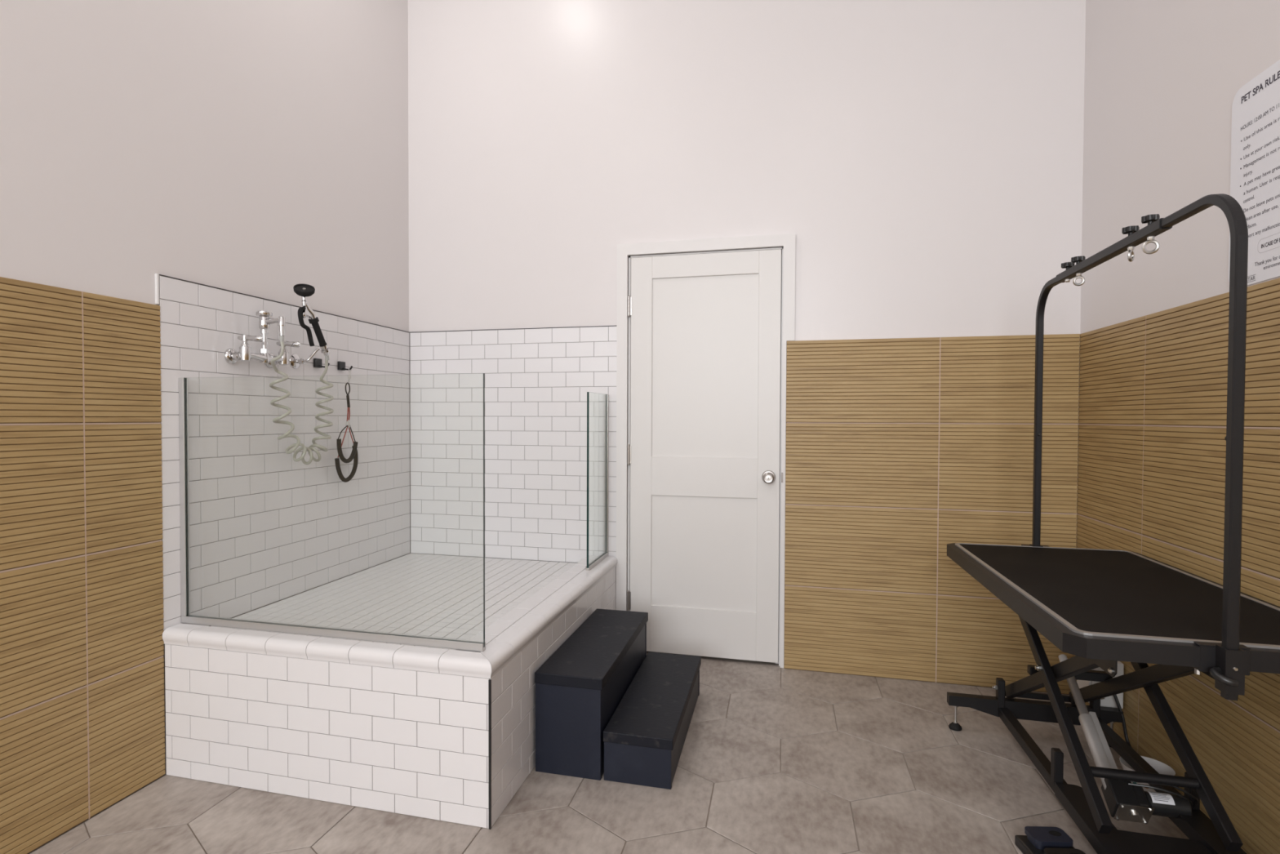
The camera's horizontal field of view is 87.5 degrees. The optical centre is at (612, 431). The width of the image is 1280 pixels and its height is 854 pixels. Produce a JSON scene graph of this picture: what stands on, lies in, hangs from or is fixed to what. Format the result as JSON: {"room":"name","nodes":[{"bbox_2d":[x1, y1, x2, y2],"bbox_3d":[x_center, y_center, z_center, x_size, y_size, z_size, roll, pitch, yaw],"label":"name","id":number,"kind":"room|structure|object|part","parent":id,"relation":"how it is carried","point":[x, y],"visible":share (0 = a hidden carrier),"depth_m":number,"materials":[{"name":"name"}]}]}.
{"room":"pet grooming room","nodes":[
{"label":"pet grooming room","id":0,"kind":"room"},
{"bbox_2d":[0,0,409,853],"bbox_3d":[-2.114,-0.790,0.160,0.152,4.004,8.000,0,1,14],"label":"wall","id":1,"kind":"structure","parent":0,"point":[171,171],"depth_m":2.25,"materials":[{"name":"white paint"}]},
{"bbox_2d":[224,311,301,368],"bbox_3d":[-1.340,-0.359,2.598,0.158,0.210,0.259,0,1,14],"label":"faucet","id":2,"kind":"object","parent":1,"relation":"attached to","point":[232,356],"visible":0.91,"depth_m":2.58,"materials":[{"name":"silver metal"}]},
{"bbox_3d":[-1.355,-0.347,2.501,0.099,0.028,0.025,0,1,8],"label":"lever handle","id":3,"kind":"part","parent":2,"relation":"part of","materials":[{"name":"silver metal"}]},
{"bbox_3d":[-1.306,-0.351,2.694,0.099,0.028,0.025,0,1,8],"label":"lever handle","id":4,"kind":"part","parent":2,"relation":"part of","materials":[{"name":"silver metal"}]},
{"bbox_2d":[269,335,333,464],"bbox_3d":[-1.287,-0.115,2.763,0.098,0.513,0.366,0,1,9],"label":"coiled hose","id":5,"kind":"object","parent":2,"relation":"hanging from","point":[295,446],"visible":1,"depth_m":2.75,"materials":[{"name":"grey plastic"}]},
{"bbox_2d":[289,347,329,368],"bbox_3d":[-1.294,-0.314,2.868,0.156,0.094,0.058,0,1,-11],"label":"holder","id":6,"kind":"object","parent":1,"relation":"attached to","point":[295,360],"visible":1,"depth_m":2.84,"materials":[{"name":"silver metal"}]},
{"bbox_3d":[-1.302,-0.322,2.849,0.100,0.071,0.030,0,1,-2],"label":"arm","id":7,"kind":"part","parent":6,"relation":"part of","materials":[{"name":"silver metal"}]},
{"bbox_2d":[293,284,329,360],"bbox_3d":[-1.248,-0.457,2.796,0.078,0.306,0.196,0,1,14],"label":"sprayer","id":8,"kind":"object","parent":6,"relation":"in","point":[304,291],"visible":1,"depth_m":2.76,"materials":[{"name":"black plastic"}]},
{"bbox_3d":[-1.264,-0.432,2.757,0.019,0.157,0.084,0,1,14],"label":"squeeze lever","id":9,"kind":"part","parent":8,"relation":"part of","materials":[{"name":"black rubber"}]},
{"bbox_2d":[313,358,329,368],"bbox_3d":[-1.295,-0.304,2.979,0.060,0.040,0.042,0,1,14],"label":"wall hook","id":10,"kind":"object","parent":1,"relation":"attached to","point":[317,362],"visible":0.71,"depth_m":2.98,"materials":[{"name":"black plastic"}]},
{"bbox_3d":[-1.317,-0.304,2.985,0.014,0.040,0.042,0,1,14],"label":"plate","id":11,"kind":"part","parent":10,"relation":"part of","materials":[{"name":"black plastic"}]},
{"bbox_2d":[337,361,352,370],"bbox_3d":[-1.254,-0.307,3.140,0.060,0.040,0.042,0,1,14],"label":"wall hook","id":12,"kind":"object","parent":1,"relation":"attached to","point":[340,365],"visible":1,"depth_m":3.14,"materials":[{"name":"black plastic"}]},
{"bbox_3d":[-1.276,-0.307,3.146,0.014,0.040,0.042,0,1,14],"label":"plate","id":13,"kind":"part","parent":12,"relation":"part of","materials":[{"name":"black plastic"}]},
{"bbox_2d":[334,368,358,482],"bbox_3d":[-1.241,-0.029,3.129,0.038,0.538,0.170,0,1,14],"label":"loop","id":14,"kind":"object","parent":12,"relation":"hanging from","point":[354,455],"visible":1,"depth_m":3.13,"materials":[{"name":"grey plastic"}]},
{"bbox_2d":[27,651,1189,853],"bbox_3d":[-0.459,1.251,-0.220,3.579,0.060,8.000,0,1,14],"label":"floor","id":15,"kind":"structure","parent":0,"point":[774,759],"depth_m":2.12,"materials":[{"name":"beige tile"}]},
{"bbox_2d":[162,553,617,829],"bbox_3d":[-0.745,0.907,2.859,1.200,0.500,1.553,0,1,14],"label":"bath","id":16,"kind":"object","parent":15,"relation":"on","point":[448,735],"visible":0.9,"depth_m":2.16,"materials":[{"name":"white tile"}]},
{"bbox_2d":[178,373,485,651],"bbox_3d":[-0.945,0.245,2.184,1.138,0.851,0.022,0,1,14],"label":"glass screen","id":17,"kind":"object","parent":16,"relation":"on","point":[186,616],"visible":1,"depth_m":2.26,"materials":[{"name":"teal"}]},
{"bbox_3d":[-0.361,0.954,1.972,0.006,0.444,0.005,0,1,14],"label":"corner trim","id":18,"kind":"part","parent":16,"relation":"part of","materials":[{"name":"black plastic"}]},
{"bbox_2d":[585,391,608,570],"bbox_3d":[-0.072,0.232,3.297,0.020,0.837,0.352,0,1,14],"label":"glass screen","id":19,"kind":"object","parent":16,"relation":"on","point":[605,554],"visible":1,"depth_m":3.45,"materials":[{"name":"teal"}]},
{"bbox_2d":[534,608,701,789],"bbox_3d":[0.062,0.992,2.615,0.478,0.345,0.793,0,1,14],"label":"step stool","id":20,"kind":"object","parent":15,"relation":"on","point":[603,704],"visible":1,"depth_m":2.29,"materials":[{"name":"black paint"}]},
{"bbox_3d":[-0.150,1.017,2.274,0.232,0.307,0.018,0,1,14],"label":"panel","id":21,"kind":"part","parent":20,"relation":"part of","materials":[{"name":"black paint"}]},
{"bbox_3d":[0.084,1.107,2.222,0.228,0.132,0.018,0,1,14],"label":"panel","id":22,"kind":"part","parent":20,"relation":"part of","materials":[{"name":"black paint"}]},
{"bbox_3d":[0.039,1.003,3.017,0.232,0.307,0.018,0,1,14],"label":"panel","id":23,"kind":"part","parent":20,"relation":"part of","materials":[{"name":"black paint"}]},
{"bbox_3d":[0.271,1.092,2.959,0.228,0.132,0.018,0,1,14],"label":"panel","id":24,"kind":"part","parent":20,"relation":"part of","materials":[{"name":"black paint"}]},
{"bbox_2d":[1014,826,1085,853],"bbox_3d":[1.213,1.155,1.819,0.136,0.057,0.176,0,1,2],"label":"foot pedal","id":25,"kind":"object","parent":15,"relation":"on","point":[1037,839],"visible":1,"depth_m":1.85,"materials":[{"name":"black plastic"}]},
{"bbox_2d":[946,542,1279,853],"bbox_3d":[1.449,0.807,1.998,0.620,0.747,1.265,0,1,14],"label":"table","id":26,"kind":"object","parent":15,"relation":"on","point":[1101,607],"visible":0.98,"depth_m":1.88,"materials":[{"name":"black metal"}]},
{"bbox_3d":[1.367,1.087,2.038,0.038,0.034,1.082,0,1,14],"label":"rail","id":27,"kind":"part","parent":26,"relation":"part of","materials":[{"name":"black metal"}]},
{"bbox_3d":[1.438,0.795,2.180,0.026,0.490,0.863,0,1,14],"label":"scissor arm","id":28,"kind":"part","parent":26,"relation":"part of","materials":[{"name":"black metal"}]},
{"bbox_3d":[1.587,0.805,2.347,0.027,0.038,0.041,0,1,14],"label":"rod","id":29,"kind":"part","parent":26,"relation":"part of","materials":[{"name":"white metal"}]},
{"bbox_3d":[1.403,0.766,2.170,0.026,0.576,0.893,0,1,14],"label":"scissor arm","id":30,"kind":"part","parent":26,"relation":"part of","materials":[{"name":"black metal"}]},
{"bbox_3d":[1.554,0.871,2.241,0.027,0.134,0.212,1,1,17],"label":"actuator rod","id":31,"kind":"part","parent":26,"relation":"part of","materials":[{"name":"grey metal"}]},
{"bbox_3d":[1.328,0.565,1.804,0.004,0.159,0.141,0,1,14],"label":"gusset plate","id":32,"kind":"part","parent":26,"relation":"part of","materials":[{"name":"black metal"}]},
{"bbox_3d":[1.435,0.462,1.933,0.620,0.043,1.145,0,1,14],"label":"table frame","id":33,"kind":"part","parent":26,"relation":"part of","materials":[{"name":"black metal"}]},
{"bbox_3d":[1.651,0.796,2.126,0.026,0.490,0.863,0,1,14],"label":"scissor arm","id":34,"kind":"part","parent":26,"relation":"part of","materials":[{"name":"black metal"}]},
{"bbox_3d":[1.476,1.082,1.889,0.084,0.063,0.040,0,1,14],"label":"mounting plate","id":35,"kind":"part","parent":26,"relation":"part of","materials":[{"name":"silver metal"}]},
{"bbox_2d":[1021,193,1250,700],"bbox_3d":[1.417,-0.006,1.910,0.090,1.086,1.220,0,1,15],"label":"grooming arm","id":36,"kind":"object","parent":26,"relation":"attached to","point":[1228,661],"visible":0.85,"depth_m":1.36,"materials":[{"name":"black"}]},
{"bbox_3d":[1.523,-0.004,2.293,0.022,1.048,0.371,0,1,15],"label":"post","id":37,"kind":"part","parent":36,"relation":"part of","materials":[{"name":"black"}]},
{"bbox_3d":[1.503,-0.542,2.204,0.038,0.026,0.036,0,1,14],"label":"clamp knob","id":38,"kind":"part","parent":36,"relation":"part of","materials":[{"name":"black plastic"}]},
{"bbox_3d":[1.481,-0.540,2.123,0.038,0.026,0.036,0,1,14],"label":"clamp knob","id":39,"kind":"part","parent":36,"relation":"part of","materials":[{"name":"black plastic"}]},
{"bbox_3d":[1.390,-0.534,1.791,0.038,0.026,0.036,0,1,14],"label":"clamp knob","id":40,"kind":"part","parent":36,"relation":"part of","materials":[{"name":"black plastic"}]},
{"bbox_3d":[1.362,-0.532,1.691,0.038,0.026,0.036,0,1,14],"label":"clamp knob","id":41,"kind":"part","parent":36,"relation":"part of","materials":[{"name":"black plastic"}]},
{"bbox_3d":[1.318,0.015,1.546,0.022,1.057,0.411,0,1,15],"label":"post","id":42,"kind":"part","parent":36,"relation":"part of","materials":[{"name":"black"}]},
{"bbox_3d":[1.238,0.499,1.358,0.030,0.027,0.050,0,1,-4],"label":"clamp lever","id":43,"kind":"part","parent":36,"relation":"part of","materials":[{"name":"black plastic"}]},
{"bbox_3d":[1.661,1.089,1.964,0.037,0.034,1.082,0,1,14],"label":"rail","id":44,"kind":"part","parent":26,"relation":"part of","materials":[{"name":"black metal"}]},
{"bbox_3d":[1.437,1.096,1.699,0.200,0.022,0.198,0,1,14],"label":"plate","id":45,"kind":"part","parent":26,"relation":"part of","materials":[{"name":"black metal"}]},
{"bbox_3d":[1.574,1.063,1.900,0.102,0.060,0.060,0,1,14],"label":"motor","id":46,"kind":"part","parent":26,"relation":"part of","materials":[{"name":"black plastic"}]},
{"bbox_3d":[1.677,0.768,2.101,0.026,0.576,0.893,0,1,14],"label":"scissor arm","id":47,"kind":"part","parent":26,"relation":"part of","materials":[{"name":"black metal"}]},
{"bbox_3d":[1.571,0.567,1.742,0.004,0.159,0.141,0,1,14],"label":"gusset plate","id":48,"kind":"part","parent":26,"relation":"part of","materials":[{"name":"black"}]},
{"bbox_2d":[1112,694,1132,747],"bbox_3d":[1.789,1.060,2.134,0.076,0.239,0.785,0,1,16],"label":"power cord","id":49,"kind":"object","parent":15,"relation":"on","point":[1115,696],"visible":0.29,"depth_m":2.46,"materials":[{"name":"black plastic"}]},
{"bbox_2d":[1119,755,1175,791],"bbox_3d":[1.764,1.140,2.206,0.145,0.073,0.145,0,1,14],"label":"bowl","id":50,"kind":"object","parent":15,"relation":"on","point":[1161,767],"visible":0.32,"depth_m":2.22,"materials":[{"name":"white ceramic"}]},
{"bbox_2d":[408,0,1085,694],"bbox_3d":[0.491,-0.850,3.458,3.299,4.004,0.324,0,1,14],"label":"wall","id":51,"kind":"structure","parent":0,"point":[923,159],"depth_m":3.20,"materials":[{"name":"white paint"}]},
{"bbox_2d":[615,233,795,667],"bbox_3d":[0.459,0.098,3.376,0.882,2.104,0.214,0,1,14],"label":"door","id":52,"kind":"structure","parent":51,"relation":"in","point":[700,455],"depth_m":3.34,"materials":[{"name":"white paint"}]},
{"bbox_3d":[0.755,0.225,3.231,0.066,0.066,0.067,0,1,14],"label":"knob","id":53,"kind":"part","parent":52,"relation":"part of","materials":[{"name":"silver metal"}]},
{"bbox_2d":[1074,0,1279,853],"bbox_3d":[1.208,-0.763,-0.683,0.152,4.004,8.000,0,1,14],"label":"wall","id":54,"kind":"structure","parent":0,"point":[1163,78],"depth_m":2.19,"materials":[{"name":"white paint"}]},
{"bbox_2d":[1076,660,1124,708],"bbox_3d":[1.879,0.956,2.578,0.112,0.172,0.125,0,1,14],"label":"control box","id":55,"kind":"object","parent":54,"relation":"attached to","point":[1108,701],"visible":0.23,"depth_m":2.52,"materials":[{"name":"grey plastic"}]},
{"bbox_3d":[1.829,0.956,2.591,0.008,0.148,0.109,0,1,14],"label":"box lid","id":56,"kind":"part","parent":55,"relation":"part of","materials":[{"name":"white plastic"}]},
{"bbox_2d":[1228,59,1279,285],"bbox_3d":[1.731,-0.692,1.652,0.004,0.572,0.620,0,1,14],"label":"sign","id":57,"kind":"object","parent":54,"relation":"attached to","point":[1255,171],"visible":0.94,"depth_m":1.83,"materials":[{"name":"white"}]}
]}

